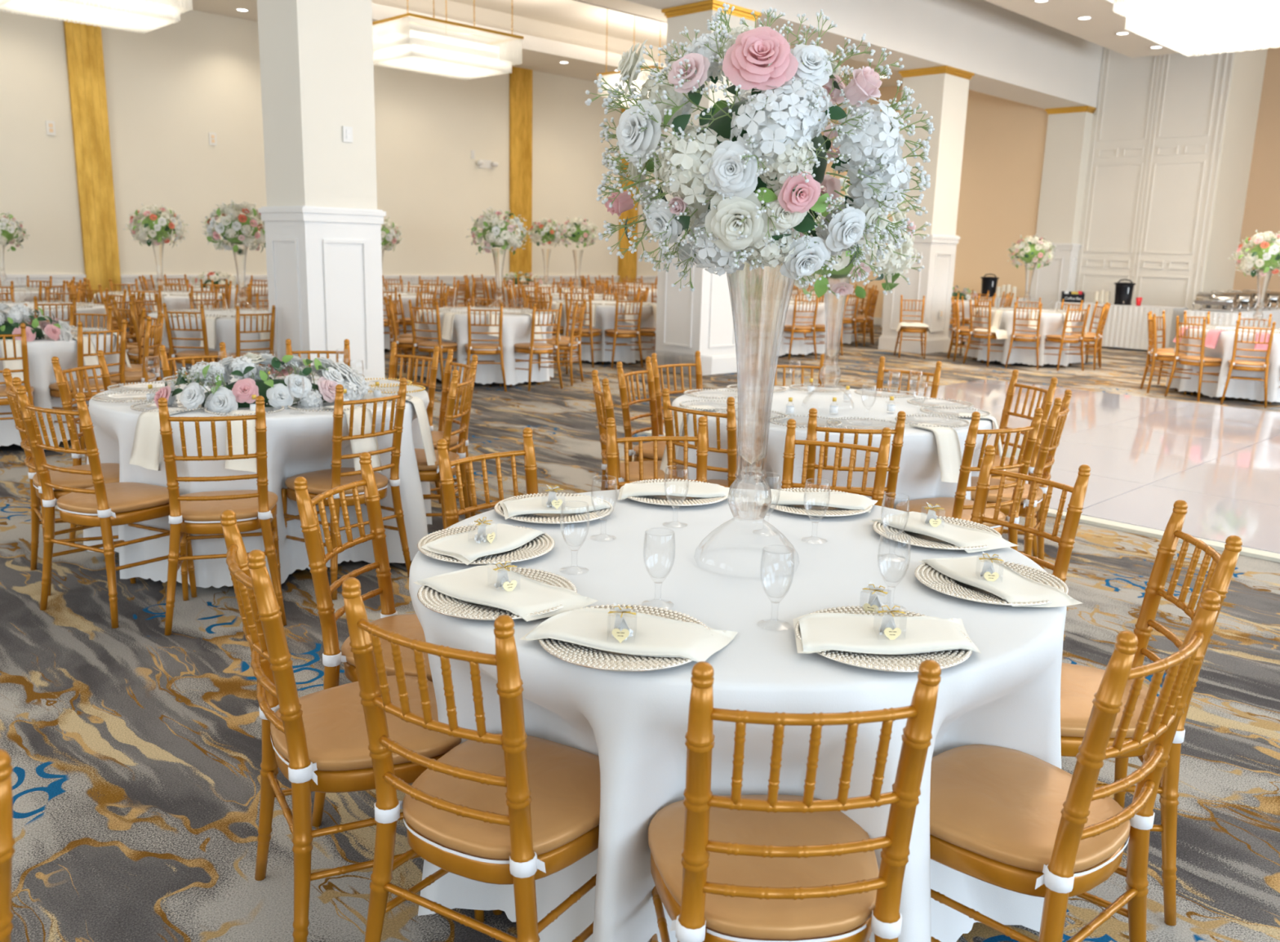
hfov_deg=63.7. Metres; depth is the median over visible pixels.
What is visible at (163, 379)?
charger plate
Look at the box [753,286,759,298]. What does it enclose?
chair
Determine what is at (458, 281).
chair
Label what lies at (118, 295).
folded napkin
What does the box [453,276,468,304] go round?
chair
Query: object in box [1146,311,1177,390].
chair
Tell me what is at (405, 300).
tablecloth
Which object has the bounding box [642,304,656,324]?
folded napkin
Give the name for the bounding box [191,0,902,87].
ceiling
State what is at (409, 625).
cushion
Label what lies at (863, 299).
chair
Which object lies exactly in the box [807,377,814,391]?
bottle
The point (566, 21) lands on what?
ceiling
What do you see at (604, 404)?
chair
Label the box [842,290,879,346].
chair
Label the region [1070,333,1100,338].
cushion
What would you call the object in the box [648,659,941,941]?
chair
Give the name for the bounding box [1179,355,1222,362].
cushion
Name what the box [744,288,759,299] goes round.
chair
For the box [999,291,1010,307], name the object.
chair
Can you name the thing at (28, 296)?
tablecloth
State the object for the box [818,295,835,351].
chair
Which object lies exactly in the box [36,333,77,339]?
charger plate
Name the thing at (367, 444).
folded napkin
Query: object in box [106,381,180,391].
charger plate
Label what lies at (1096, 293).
cup stack
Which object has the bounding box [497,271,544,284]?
flower arrangement
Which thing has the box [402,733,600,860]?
cushion
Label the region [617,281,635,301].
chair
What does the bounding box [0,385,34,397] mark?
cushion
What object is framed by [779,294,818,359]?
chair
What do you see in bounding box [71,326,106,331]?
charger plate
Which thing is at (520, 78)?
wall panel
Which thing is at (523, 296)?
chair
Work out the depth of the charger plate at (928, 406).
4.92 m
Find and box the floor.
[0,324,1279,941]
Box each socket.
[45,120,56,135]
[208,132,217,145]
[938,310,942,317]
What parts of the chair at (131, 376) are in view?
seat frame, post, rail, rail, rail, post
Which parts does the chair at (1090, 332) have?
post, post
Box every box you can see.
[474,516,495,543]
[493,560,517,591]
[545,484,563,509]
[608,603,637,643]
[862,581,888,613]
[877,602,906,639]
[924,502,944,527]
[978,551,1003,581]
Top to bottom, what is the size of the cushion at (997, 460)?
0.045 m
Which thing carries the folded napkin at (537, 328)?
on the tablecloth at (516, 329)
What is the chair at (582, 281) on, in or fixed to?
on the floor
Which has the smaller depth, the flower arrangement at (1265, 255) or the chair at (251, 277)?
the flower arrangement at (1265, 255)
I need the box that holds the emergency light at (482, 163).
[476,159,498,168]
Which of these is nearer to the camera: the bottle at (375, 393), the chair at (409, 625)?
the chair at (409, 625)
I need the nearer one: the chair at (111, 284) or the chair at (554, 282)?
the chair at (111, 284)
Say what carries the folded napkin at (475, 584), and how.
on the charger plate at (431, 598)
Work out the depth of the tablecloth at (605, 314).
13.67 m
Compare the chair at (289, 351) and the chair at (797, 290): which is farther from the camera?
the chair at (797, 290)
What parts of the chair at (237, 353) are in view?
post, rail, rail, rail, rail, post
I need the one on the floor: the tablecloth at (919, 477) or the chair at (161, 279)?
the chair at (161, 279)
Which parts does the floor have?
floor panel, floor panel, floor panel, floor panel, floor panel, floor panel, floor panel, floor panel, floor panel, floor panel, floor panel, floor panel, floor panel, floor panel, floor panel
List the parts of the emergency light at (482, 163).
plate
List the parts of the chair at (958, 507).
post, rail, rail, rail, seat frame, rail, post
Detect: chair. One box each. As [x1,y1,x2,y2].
[0,280,14,300]
[0,285,14,302]
[0,323,35,420]
[0,748,15,941]
[2,368,150,595]
[16,385,196,628]
[26,275,52,288]
[33,295,76,327]
[38,280,65,302]
[45,286,80,302]
[48,319,126,449]
[51,350,112,543]
[66,280,76,302]
[69,304,111,330]
[70,279,93,302]
[72,276,85,302]
[77,283,129,328]
[79,278,86,296]
[102,295,138,364]
[105,288,130,364]
[107,293,137,362]
[109,278,138,292]
[109,312,164,387]
[112,299,176,379]
[124,307,161,381]
[126,290,144,362]
[127,284,162,361]
[130,293,161,333]
[138,275,149,291]
[141,274,155,291]
[156,277,182,291]
[157,395,286,635]
[159,342,226,380]
[160,278,189,291]
[162,302,220,379]
[164,274,186,285]
[188,292,226,309]
[190,284,217,309]
[200,279,228,306]
[210,280,231,309]
[217,305,275,375]
[220,509,484,941]
[234,284,250,309]
[240,281,252,309]
[248,279,267,309]
[250,275,267,287]
[255,293,268,309]
[281,377,411,599]
[285,338,350,373]
[293,452,432,826]
[342,577,600,941]
[382,275,401,284]
[382,279,403,292]
[382,280,387,291]
[382,286,401,354]
[383,296,431,380]
[388,293,413,373]
[388,342,440,503]
[398,285,437,332]
[407,281,429,293]
[408,299,457,390]
[414,362,476,529]
[418,275,439,284]
[419,293,447,307]
[420,280,442,307]
[430,348,478,516]
[436,426,537,528]
[438,279,469,307]
[441,283,455,307]
[445,284,455,307]
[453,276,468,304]
[457,278,475,307]
[463,274,484,307]
[464,302,506,391]
[471,274,483,306]
[471,275,495,307]
[471,293,502,307]
[484,278,503,307]
[489,279,519,308]
[492,277,506,301]
[496,276,515,302]
[505,284,514,308]
[509,302,563,391]
[511,282,523,308]
[516,277,535,285]
[517,280,538,308]
[520,288,555,358]
[522,285,542,308]
[525,294,552,311]
[527,291,564,358]
[530,275,546,284]
[533,288,551,310]
[534,282,554,293]
[537,300,586,386]
[549,297,585,379]
[553,278,572,288]
[556,282,577,293]
[559,287,583,300]
[560,275,571,286]
[561,278,574,288]
[562,293,604,367]
[569,288,594,300]
[571,282,593,293]
[580,275,584,287]
[582,275,591,292]
[583,279,599,293]
[587,281,601,293]
[591,369,683,490]
[595,276,608,293]
[598,275,613,282]
[598,280,608,293]
[600,280,605,293]
[601,295,643,368]
[602,288,623,301]
[605,416,707,489]
[608,284,627,297]
[611,279,626,293]
[614,288,639,301]
[616,356,666,462]
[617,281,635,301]
[622,277,640,288]
[626,275,642,283]
[630,324,656,364]
[635,285,647,301]
[638,287,648,302]
[641,279,657,288]
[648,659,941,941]
[651,283,657,302]
[651,351,702,436]
[662,388,771,490]
[742,322,750,342]
[743,293,775,359]
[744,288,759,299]
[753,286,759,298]
[755,285,764,299]
[762,352,826,386]
[764,281,771,292]
[765,288,782,300]
[768,282,773,296]
[773,285,791,295]
[778,288,801,300]
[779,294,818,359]
[780,281,795,289]
[781,418,891,506]
[782,283,799,294]
[801,290,824,302]
[801,295,844,359]
[805,408,906,508]
[813,294,848,355]
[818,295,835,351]
[826,294,858,346]
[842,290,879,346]
[849,285,866,333]
[857,285,876,333]
[857,288,876,343]
[858,284,874,328]
[875,356,942,398]
[893,294,926,359]
[895,407,1043,551]
[929,590,1221,941]
[946,296,974,359]
[947,297,982,362]
[949,292,959,345]
[960,293,995,325]
[962,299,1004,366]
[969,444,1090,582]
[970,289,989,299]
[970,389,1071,568]
[974,295,994,307]
[991,368,1057,556]
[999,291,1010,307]
[1003,293,1013,307]
[1004,302,1042,370]
[1016,297,1041,307]
[1039,303,1090,371]
[1060,298,1083,311]
[1060,499,1242,925]
[1063,303,1110,369]
[1071,301,1108,365]
[1140,312,1186,395]
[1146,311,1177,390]
[1164,315,1222,401]
[1183,311,1209,325]
[1220,320,1275,408]
[1237,312,1271,328]
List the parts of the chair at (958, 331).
post, post, seat frame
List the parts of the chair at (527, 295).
post, rail, post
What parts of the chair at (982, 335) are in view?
post, rail, rail, seat frame, post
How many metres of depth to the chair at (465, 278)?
20.13 m
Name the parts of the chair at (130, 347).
post, post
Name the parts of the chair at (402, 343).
post, post, seat frame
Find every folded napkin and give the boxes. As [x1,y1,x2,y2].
[0,339,23,381]
[72,336,99,368]
[101,332,131,367]
[111,294,128,315]
[129,407,191,471]
[151,295,164,311]
[153,315,182,341]
[193,294,205,309]
[200,316,218,349]
[208,293,228,309]
[225,409,257,472]
[252,316,270,342]
[325,404,382,471]
[387,395,436,465]
[413,564,597,621]
[414,310,435,332]
[420,523,545,564]
[440,312,460,340]
[487,314,499,337]
[499,495,610,519]
[520,313,543,339]
[520,607,737,662]
[540,311,560,340]
[543,295,557,309]
[554,302,569,319]
[584,304,598,327]
[617,481,730,500]
[618,304,635,323]
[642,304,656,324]
[659,404,717,474]
[755,488,877,512]
[792,613,980,654]
[869,511,1018,553]
[908,422,962,483]
[918,555,1082,607]
[958,412,1005,471]
[968,307,988,323]
[991,310,1008,329]
[1027,311,1039,328]
[1055,311,1071,332]
[1073,311,1086,333]
[1173,326,1199,342]
[1204,329,1228,348]
[1254,332,1270,350]
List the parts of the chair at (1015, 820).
seat frame, post, rail, rail, rail, rail, post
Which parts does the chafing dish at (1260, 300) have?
lid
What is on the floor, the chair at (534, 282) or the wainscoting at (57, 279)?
the chair at (534, 282)
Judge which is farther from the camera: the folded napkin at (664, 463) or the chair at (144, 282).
the chair at (144, 282)
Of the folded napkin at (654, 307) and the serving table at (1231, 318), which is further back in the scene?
the serving table at (1231, 318)
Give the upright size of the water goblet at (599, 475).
0.159 m
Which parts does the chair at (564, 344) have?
seat frame, post, post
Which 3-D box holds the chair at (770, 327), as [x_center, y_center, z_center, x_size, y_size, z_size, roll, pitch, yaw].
[1.771,-2.122,15.040,0.446,0.931,0.474,5,13,14]
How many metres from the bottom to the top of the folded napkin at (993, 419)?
0.279 m
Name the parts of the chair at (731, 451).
post, rail, rail, rail, rail, post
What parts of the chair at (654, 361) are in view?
post, rail, rail, post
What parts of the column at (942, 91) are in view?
moulding, gold crown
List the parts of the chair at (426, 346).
post, rail, rail, rail, rail, seat frame, post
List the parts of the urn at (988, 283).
lid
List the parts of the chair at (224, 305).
post, rail, post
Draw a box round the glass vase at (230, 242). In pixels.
[230,242,256,311]
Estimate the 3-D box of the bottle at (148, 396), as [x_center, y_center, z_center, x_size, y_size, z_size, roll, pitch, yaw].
[-2.208,-0.350,4.648,0.038,0.080,0.037,-10,17,-44]
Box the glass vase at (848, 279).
[802,279,853,408]
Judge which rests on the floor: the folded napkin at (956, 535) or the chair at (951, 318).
the chair at (951, 318)
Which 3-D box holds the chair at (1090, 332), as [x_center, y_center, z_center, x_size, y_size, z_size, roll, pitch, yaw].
[6.613,-2.054,15.329,0.474,0.931,0.446,1,12,-1]
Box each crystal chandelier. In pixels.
[0,0,192,33]
[372,0,524,79]
[596,8,665,107]
[1112,0,1279,57]
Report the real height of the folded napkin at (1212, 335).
0.199 m
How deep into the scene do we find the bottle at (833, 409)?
4.82 m
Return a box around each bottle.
[146,384,155,400]
[249,394,256,411]
[343,388,349,400]
[373,382,381,396]
[738,386,746,402]
[785,397,794,413]
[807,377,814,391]
[829,397,838,414]
[843,386,851,399]
[886,395,895,411]
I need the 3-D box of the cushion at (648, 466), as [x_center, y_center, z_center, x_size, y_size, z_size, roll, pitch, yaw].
[0.040,0.002,4.988,0.407,0.045,0.410,-1,12,-11]
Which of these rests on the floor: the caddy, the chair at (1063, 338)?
the chair at (1063, 338)
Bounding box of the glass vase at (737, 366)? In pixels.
[693,262,799,568]
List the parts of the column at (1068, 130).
moulding, gold crown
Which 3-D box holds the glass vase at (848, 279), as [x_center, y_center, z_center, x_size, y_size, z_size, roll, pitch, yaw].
[0.931,-0.672,4.979,0.253,0.735,0.255,-4,13,-24]
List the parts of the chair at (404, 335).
post, post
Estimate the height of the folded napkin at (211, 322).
0.279 m
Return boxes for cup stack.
[995,286,1000,297]
[1000,284,1005,297]
[1005,284,1011,295]
[1011,286,1016,298]
[1093,291,1099,302]
[1099,289,1105,303]
[1105,290,1111,303]
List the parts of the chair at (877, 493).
post, rail, rail, post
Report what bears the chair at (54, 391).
on the floor
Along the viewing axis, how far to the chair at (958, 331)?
15.28 m
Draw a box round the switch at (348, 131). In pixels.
[346,128,350,138]
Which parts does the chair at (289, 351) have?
post, rail, post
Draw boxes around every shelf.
[1196,306,1235,310]
[1214,306,1251,309]
[1233,305,1266,307]
[1243,304,1279,306]
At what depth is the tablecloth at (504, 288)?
18.15 m
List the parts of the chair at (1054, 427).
seat frame, post, rail, rail, post, rail, rail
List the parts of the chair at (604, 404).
rail, post, rail, rail, rail, post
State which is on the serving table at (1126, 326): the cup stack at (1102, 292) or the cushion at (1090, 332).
the cup stack at (1102, 292)
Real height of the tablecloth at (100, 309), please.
0.760 m
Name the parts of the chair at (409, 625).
post, rail, rail, rail, rail, seat frame, post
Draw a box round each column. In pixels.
[257,0,386,379]
[651,0,761,375]
[878,65,974,353]
[1027,105,1096,309]
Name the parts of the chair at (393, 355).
post, rail, rail, post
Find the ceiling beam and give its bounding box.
[624,0,1103,109]
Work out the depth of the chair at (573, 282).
19.75 m
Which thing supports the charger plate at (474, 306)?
on the tablecloth at (516, 329)
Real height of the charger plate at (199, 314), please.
0.018 m
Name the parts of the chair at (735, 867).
post, seat frame, rail, rail, rail, rail, post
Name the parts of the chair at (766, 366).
post, rail, post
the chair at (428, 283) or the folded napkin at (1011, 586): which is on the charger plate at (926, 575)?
the folded napkin at (1011, 586)
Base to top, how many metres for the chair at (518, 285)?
0.931 m
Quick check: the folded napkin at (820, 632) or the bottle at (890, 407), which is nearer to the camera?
the folded napkin at (820, 632)
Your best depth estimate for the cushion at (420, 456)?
5.06 m
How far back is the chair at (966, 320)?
17.70 m
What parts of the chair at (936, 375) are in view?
post, rail, post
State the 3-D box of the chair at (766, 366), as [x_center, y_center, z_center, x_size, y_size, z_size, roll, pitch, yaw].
[0.908,-0.199,5.994,0.449,0.932,0.476,1,12,-1]
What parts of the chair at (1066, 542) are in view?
post, rail, rail, rail, post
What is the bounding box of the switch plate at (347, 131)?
[342,125,352,142]
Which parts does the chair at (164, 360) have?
post, rail, post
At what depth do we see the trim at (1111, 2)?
14.45 m
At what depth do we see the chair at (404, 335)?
11.98 m
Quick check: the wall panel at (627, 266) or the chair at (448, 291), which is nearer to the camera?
the chair at (448, 291)
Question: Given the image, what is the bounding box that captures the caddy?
[1060,290,1084,302]
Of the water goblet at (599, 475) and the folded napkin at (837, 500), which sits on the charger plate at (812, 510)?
the folded napkin at (837, 500)
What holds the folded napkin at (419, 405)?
on the tablecloth at (298, 442)
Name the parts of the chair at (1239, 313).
post, rail, post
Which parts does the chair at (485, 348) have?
post, seat frame, rail, rail, rail, rail, post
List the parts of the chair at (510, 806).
post, rail, rail, rail, rail, leg, seat frame, post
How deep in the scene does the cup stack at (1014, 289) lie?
19.93 m
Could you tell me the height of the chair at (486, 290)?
0.931 m
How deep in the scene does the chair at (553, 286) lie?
17.08 m
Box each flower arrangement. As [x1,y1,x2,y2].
[0,211,31,251]
[0,302,72,342]
[122,203,189,248]
[153,351,369,412]
[188,271,240,288]
[200,199,265,253]
[380,215,404,252]
[466,206,532,254]
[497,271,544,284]
[526,217,564,247]
[556,215,599,248]
[584,3,934,292]
[768,168,931,301]
[951,284,977,300]
[1007,233,1057,269]
[1227,229,1279,277]
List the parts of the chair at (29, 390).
rail, rail, rail, rail, seat frame, post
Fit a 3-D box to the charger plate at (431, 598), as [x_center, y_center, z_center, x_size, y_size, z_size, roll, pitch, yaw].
[-0.302,0.262,2.191,0.336,0.020,0.336,-1,12,-11]
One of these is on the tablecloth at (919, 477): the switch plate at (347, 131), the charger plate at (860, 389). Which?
the charger plate at (860, 389)
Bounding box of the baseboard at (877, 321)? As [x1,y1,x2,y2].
[857,317,881,324]
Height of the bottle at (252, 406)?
0.080 m
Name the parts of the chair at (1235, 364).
post, seat frame, rail, rail, rail, rail, post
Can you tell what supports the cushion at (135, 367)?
on the chair at (135, 367)
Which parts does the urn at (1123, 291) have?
lid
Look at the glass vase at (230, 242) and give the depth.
10.41 m
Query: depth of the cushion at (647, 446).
5.46 m
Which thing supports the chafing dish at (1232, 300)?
on the serving table at (1231, 318)
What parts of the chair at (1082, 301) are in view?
post, post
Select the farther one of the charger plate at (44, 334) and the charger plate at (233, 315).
the charger plate at (233, 315)
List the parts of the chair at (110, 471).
rail, rail, post, rail, rail, post, seat frame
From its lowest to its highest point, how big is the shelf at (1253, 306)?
0.010 m
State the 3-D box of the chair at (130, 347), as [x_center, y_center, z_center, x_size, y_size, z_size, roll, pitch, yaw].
[-4.918,-1.229,10.056,0.474,0.931,0.446,-2,13,-15]
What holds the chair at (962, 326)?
on the floor
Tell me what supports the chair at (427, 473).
on the floor
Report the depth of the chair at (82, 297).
12.47 m
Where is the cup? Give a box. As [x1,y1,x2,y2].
[1136,297,1142,306]
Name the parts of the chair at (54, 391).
seat frame, post, rail, rail, rail, rail, post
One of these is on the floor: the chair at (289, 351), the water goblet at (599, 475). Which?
the chair at (289, 351)
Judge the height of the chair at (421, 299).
0.931 m
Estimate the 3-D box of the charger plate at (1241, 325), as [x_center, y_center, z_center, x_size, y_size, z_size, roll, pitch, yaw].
[7.453,-1.752,12.508,0.329,0.018,0.327,-10,17,-44]
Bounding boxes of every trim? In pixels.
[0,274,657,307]
[371,0,855,75]
[1075,47,1234,310]
[1104,0,1279,14]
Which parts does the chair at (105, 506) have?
post, rail, rail, rail, rail, post, seat frame, leg, leg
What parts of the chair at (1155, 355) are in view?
post, post, seat frame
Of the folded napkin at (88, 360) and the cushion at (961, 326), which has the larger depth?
the cushion at (961, 326)
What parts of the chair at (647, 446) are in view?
post, rail, rail, rail, rail, seat frame, post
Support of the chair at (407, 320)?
on the floor
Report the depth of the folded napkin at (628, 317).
13.46 m
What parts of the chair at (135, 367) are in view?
post, post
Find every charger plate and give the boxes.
[0,300,25,303]
[13,289,39,291]
[29,300,63,303]
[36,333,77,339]
[57,305,93,308]
[58,302,93,304]
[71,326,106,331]
[71,330,108,335]
[75,303,104,306]
[91,391,156,402]
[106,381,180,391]
[130,399,204,412]
[155,289,182,292]
[162,374,189,382]
[168,308,199,311]
[169,293,195,296]
[190,314,226,318]
[204,307,235,311]
[204,403,284,415]
[230,315,266,318]
[240,307,268,311]
[265,371,293,379]
[287,399,362,412]
[350,391,412,403]
[364,377,412,387]
[368,383,425,393]
[417,524,555,564]
[417,566,577,620]
[439,311,467,313]
[443,306,471,308]
[472,306,500,308]
[493,493,613,524]
[502,311,532,315]
[537,604,712,671]
[619,478,728,506]
[679,399,746,411]
[683,388,746,399]
[715,408,787,422]
[726,383,786,393]
[758,487,873,516]
[767,414,841,427]
[789,383,848,392]
[794,605,973,672]
[826,417,896,429]
[854,388,916,398]
[872,515,1002,550]
[894,413,969,427]
[906,397,973,408]
[914,557,1069,605]
[920,405,990,417]
[1206,324,1235,327]
[1239,324,1269,328]
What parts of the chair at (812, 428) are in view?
post, rail, rail, rail, post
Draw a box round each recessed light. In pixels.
[235,8,248,11]
[559,61,568,63]
[1033,0,1048,2]
[1077,16,1092,19]
[1115,31,1129,35]
[1149,45,1163,48]
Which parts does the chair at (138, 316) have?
post, rail, post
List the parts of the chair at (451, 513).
post, rail, rail, post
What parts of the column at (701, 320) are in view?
moulding, gold crown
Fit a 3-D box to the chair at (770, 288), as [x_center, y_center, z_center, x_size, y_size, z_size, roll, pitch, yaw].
[2.810,-3.310,20.691,0.474,0.931,0.446,0,12,-9]
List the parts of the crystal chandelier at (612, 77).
chain, gold frame, chain, chain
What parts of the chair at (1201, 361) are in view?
post, rail, rail, rail, rail, seat frame, post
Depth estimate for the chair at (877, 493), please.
3.64 m
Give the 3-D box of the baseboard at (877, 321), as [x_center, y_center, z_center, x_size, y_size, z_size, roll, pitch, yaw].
[4.779,-3.463,23.469,0.040,0.160,8.400,-10,17,-44]
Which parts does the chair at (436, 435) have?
seat frame, post, rail, rail, post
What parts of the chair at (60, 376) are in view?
post, rail, rail, post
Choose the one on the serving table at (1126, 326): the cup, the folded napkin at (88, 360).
the cup
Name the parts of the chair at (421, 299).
post, rail, post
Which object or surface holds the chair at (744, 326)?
on the floor
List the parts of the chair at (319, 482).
leg, seat frame, post, rail, rail, rail, rail, post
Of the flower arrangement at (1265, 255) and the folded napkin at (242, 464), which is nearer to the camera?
the folded napkin at (242, 464)
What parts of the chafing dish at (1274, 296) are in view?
lid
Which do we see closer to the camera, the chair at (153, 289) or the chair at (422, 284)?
the chair at (153, 289)
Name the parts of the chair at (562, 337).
post, post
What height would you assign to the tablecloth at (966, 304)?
0.753 m
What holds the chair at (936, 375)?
on the floor
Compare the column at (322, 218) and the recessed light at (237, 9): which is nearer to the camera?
the column at (322, 218)
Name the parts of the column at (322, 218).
moulding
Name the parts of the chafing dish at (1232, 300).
handle, lid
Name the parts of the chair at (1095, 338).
seat frame, post, post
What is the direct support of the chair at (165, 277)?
on the floor
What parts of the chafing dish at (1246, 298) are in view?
lid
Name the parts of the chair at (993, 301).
post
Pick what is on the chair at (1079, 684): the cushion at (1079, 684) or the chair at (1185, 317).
the cushion at (1079, 684)
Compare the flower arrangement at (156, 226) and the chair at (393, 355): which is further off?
the flower arrangement at (156, 226)
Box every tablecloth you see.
[0,287,59,302]
[0,302,106,329]
[0,325,119,449]
[83,373,431,587]
[95,291,222,338]
[147,309,270,380]
[163,285,268,309]
[382,293,433,349]
[383,284,457,306]
[408,488,1066,941]
[413,306,554,385]
[480,282,561,307]
[503,286,587,306]
[528,293,625,309]
[547,300,656,363]
[605,282,657,293]
[617,288,657,302]
[671,386,993,509]
[742,299,826,355]
[769,294,859,343]
[782,289,857,323]
[948,298,988,343]
[962,306,1084,366]
[1165,325,1279,402]
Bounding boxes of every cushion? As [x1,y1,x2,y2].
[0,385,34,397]
[32,462,119,490]
[48,378,117,391]
[56,482,168,514]
[109,371,155,382]
[118,342,137,350]
[124,364,151,372]
[128,347,176,355]
[174,350,220,357]
[179,489,277,521]
[226,351,261,358]
[270,675,461,770]
[284,467,388,494]
[341,613,432,681]
[392,337,430,343]
[398,333,413,337]
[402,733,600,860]
[414,448,459,470]
[417,341,457,347]
[431,431,458,448]
[464,342,502,349]
[514,342,554,349]
[546,339,577,346]
[551,335,576,340]
[605,460,683,481]
[633,440,666,460]
[648,794,879,940]
[706,479,771,490]
[895,497,1005,527]
[900,325,926,329]
[929,744,1130,872]
[954,328,975,332]
[955,325,968,328]
[970,476,1043,504]
[973,330,995,335]
[991,455,1018,475]
[1013,333,1041,337]
[1045,334,1079,339]
[1060,662,1158,737]
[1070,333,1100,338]
[1084,331,1095,334]
[1150,351,1186,357]
[1156,347,1174,351]
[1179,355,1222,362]
[1228,359,1269,366]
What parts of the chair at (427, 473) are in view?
seat frame, post, rail, rail, rail, rail, post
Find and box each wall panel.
[62,19,121,304]
[509,66,532,279]
[617,106,638,283]
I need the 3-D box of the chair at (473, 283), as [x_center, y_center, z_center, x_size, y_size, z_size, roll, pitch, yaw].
[-3.115,-2.908,18.081,0.474,0.931,0.446,0,12,-9]
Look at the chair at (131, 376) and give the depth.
7.75 m
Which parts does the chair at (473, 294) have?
post, rail, post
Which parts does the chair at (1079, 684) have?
seat frame, post, rail, rail, rail, rail, post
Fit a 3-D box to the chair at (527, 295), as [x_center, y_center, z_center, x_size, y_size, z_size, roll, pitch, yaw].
[-1.337,-1.662,12.515,0.446,0.931,0.474,8,14,26]
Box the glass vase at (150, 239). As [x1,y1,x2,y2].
[150,239,164,282]
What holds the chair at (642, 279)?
on the floor
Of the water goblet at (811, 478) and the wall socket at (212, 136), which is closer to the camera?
the water goblet at (811, 478)
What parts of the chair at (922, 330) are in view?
post, leg, rail, rail, rail, seat frame, post, leg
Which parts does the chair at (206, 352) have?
post, rail, rail, rail, rail, seat frame, post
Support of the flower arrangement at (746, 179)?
in the glass vase at (737, 366)
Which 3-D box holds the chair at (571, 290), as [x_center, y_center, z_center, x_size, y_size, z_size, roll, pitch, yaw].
[-0.786,-2.180,14.989,0.446,0.931,0.474,-3,13,-22]
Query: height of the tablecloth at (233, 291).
0.754 m
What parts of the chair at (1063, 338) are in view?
seat frame, post, rail, post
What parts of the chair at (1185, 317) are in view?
post, rail, post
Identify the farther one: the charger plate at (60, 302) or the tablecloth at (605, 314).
the tablecloth at (605, 314)
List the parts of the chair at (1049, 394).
seat frame, post, rail, rail, rail, post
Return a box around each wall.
[0,8,663,275]
[744,84,1048,317]
[1074,48,1235,310]
[1199,46,1267,309]
[1230,44,1279,307]
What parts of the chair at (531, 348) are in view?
post, seat frame, leg, rail, rail, rail, rail, post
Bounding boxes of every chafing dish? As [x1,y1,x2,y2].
[1191,290,1241,312]
[1208,289,1257,311]
[1231,289,1271,310]
[1243,288,1279,309]
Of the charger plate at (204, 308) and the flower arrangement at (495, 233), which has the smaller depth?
the charger plate at (204, 308)
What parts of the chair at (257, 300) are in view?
post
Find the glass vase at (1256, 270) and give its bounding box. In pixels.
[1248,270,1271,328]
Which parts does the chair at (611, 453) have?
post, rail, rail, post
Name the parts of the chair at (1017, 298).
rail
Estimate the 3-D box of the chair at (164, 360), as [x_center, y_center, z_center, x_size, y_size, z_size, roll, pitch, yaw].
[-2.349,-0.222,5.693,0.476,0.932,0.449,13,16,42]
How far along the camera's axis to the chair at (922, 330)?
15.82 m
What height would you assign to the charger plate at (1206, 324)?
0.018 m
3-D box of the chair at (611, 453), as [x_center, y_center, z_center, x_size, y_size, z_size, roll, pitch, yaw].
[0.099,0.308,3.538,0.449,0.932,0.476,-1,13,-14]
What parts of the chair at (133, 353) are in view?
post, rail, rail, post, seat frame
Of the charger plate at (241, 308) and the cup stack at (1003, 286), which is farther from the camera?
the cup stack at (1003, 286)
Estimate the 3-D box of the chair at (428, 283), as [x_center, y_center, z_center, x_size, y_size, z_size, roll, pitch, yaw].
[-3.502,-2.431,15.816,0.446,0.931,0.474,5,13,18]
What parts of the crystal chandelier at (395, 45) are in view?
chain, gold frame, chain, chain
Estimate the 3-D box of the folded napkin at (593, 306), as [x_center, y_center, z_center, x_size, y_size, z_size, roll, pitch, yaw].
[-0.629,-2.034,13.466,0.141,0.279,0.238,3,12,9]
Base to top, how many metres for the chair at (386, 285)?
0.931 m
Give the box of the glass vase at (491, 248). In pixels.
[488,248,505,309]
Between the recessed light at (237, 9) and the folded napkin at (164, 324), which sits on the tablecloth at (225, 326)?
the folded napkin at (164, 324)
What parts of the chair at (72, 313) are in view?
post, rail, post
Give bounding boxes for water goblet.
[560,501,589,567]
[591,475,617,535]
[643,528,675,600]
[664,465,688,523]
[755,471,780,530]
[760,545,794,622]
[803,478,830,538]
[877,532,911,605]
[880,493,909,555]
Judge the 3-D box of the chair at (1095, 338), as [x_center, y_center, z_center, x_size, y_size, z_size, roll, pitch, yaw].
[6.440,-1.949,14.819,0.474,0.931,0.446,10,15,33]
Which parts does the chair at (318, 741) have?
rail, post, rail, rail, rail, post, seat frame, leg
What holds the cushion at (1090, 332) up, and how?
on the chair at (1090, 332)
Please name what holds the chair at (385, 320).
on the floor
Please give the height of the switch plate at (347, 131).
0.130 m
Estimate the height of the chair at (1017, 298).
0.931 m
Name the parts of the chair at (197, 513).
post, leg, rail, rail, rail, rail, seat frame, post, leg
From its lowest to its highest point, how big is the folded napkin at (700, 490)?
0.027 m
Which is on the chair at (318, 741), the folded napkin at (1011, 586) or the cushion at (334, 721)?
the cushion at (334, 721)
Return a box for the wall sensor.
[471,150,475,158]
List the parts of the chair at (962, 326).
post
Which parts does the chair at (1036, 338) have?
post, rail, rail, rail, seat frame, rail, post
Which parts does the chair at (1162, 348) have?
post, post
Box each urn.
[980,273,999,297]
[1113,279,1135,305]
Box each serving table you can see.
[880,293,1035,327]
[1053,301,1188,350]
[1182,306,1279,328]
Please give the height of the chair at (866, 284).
0.931 m
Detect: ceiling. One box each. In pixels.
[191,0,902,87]
[371,0,802,63]
[984,0,1179,57]

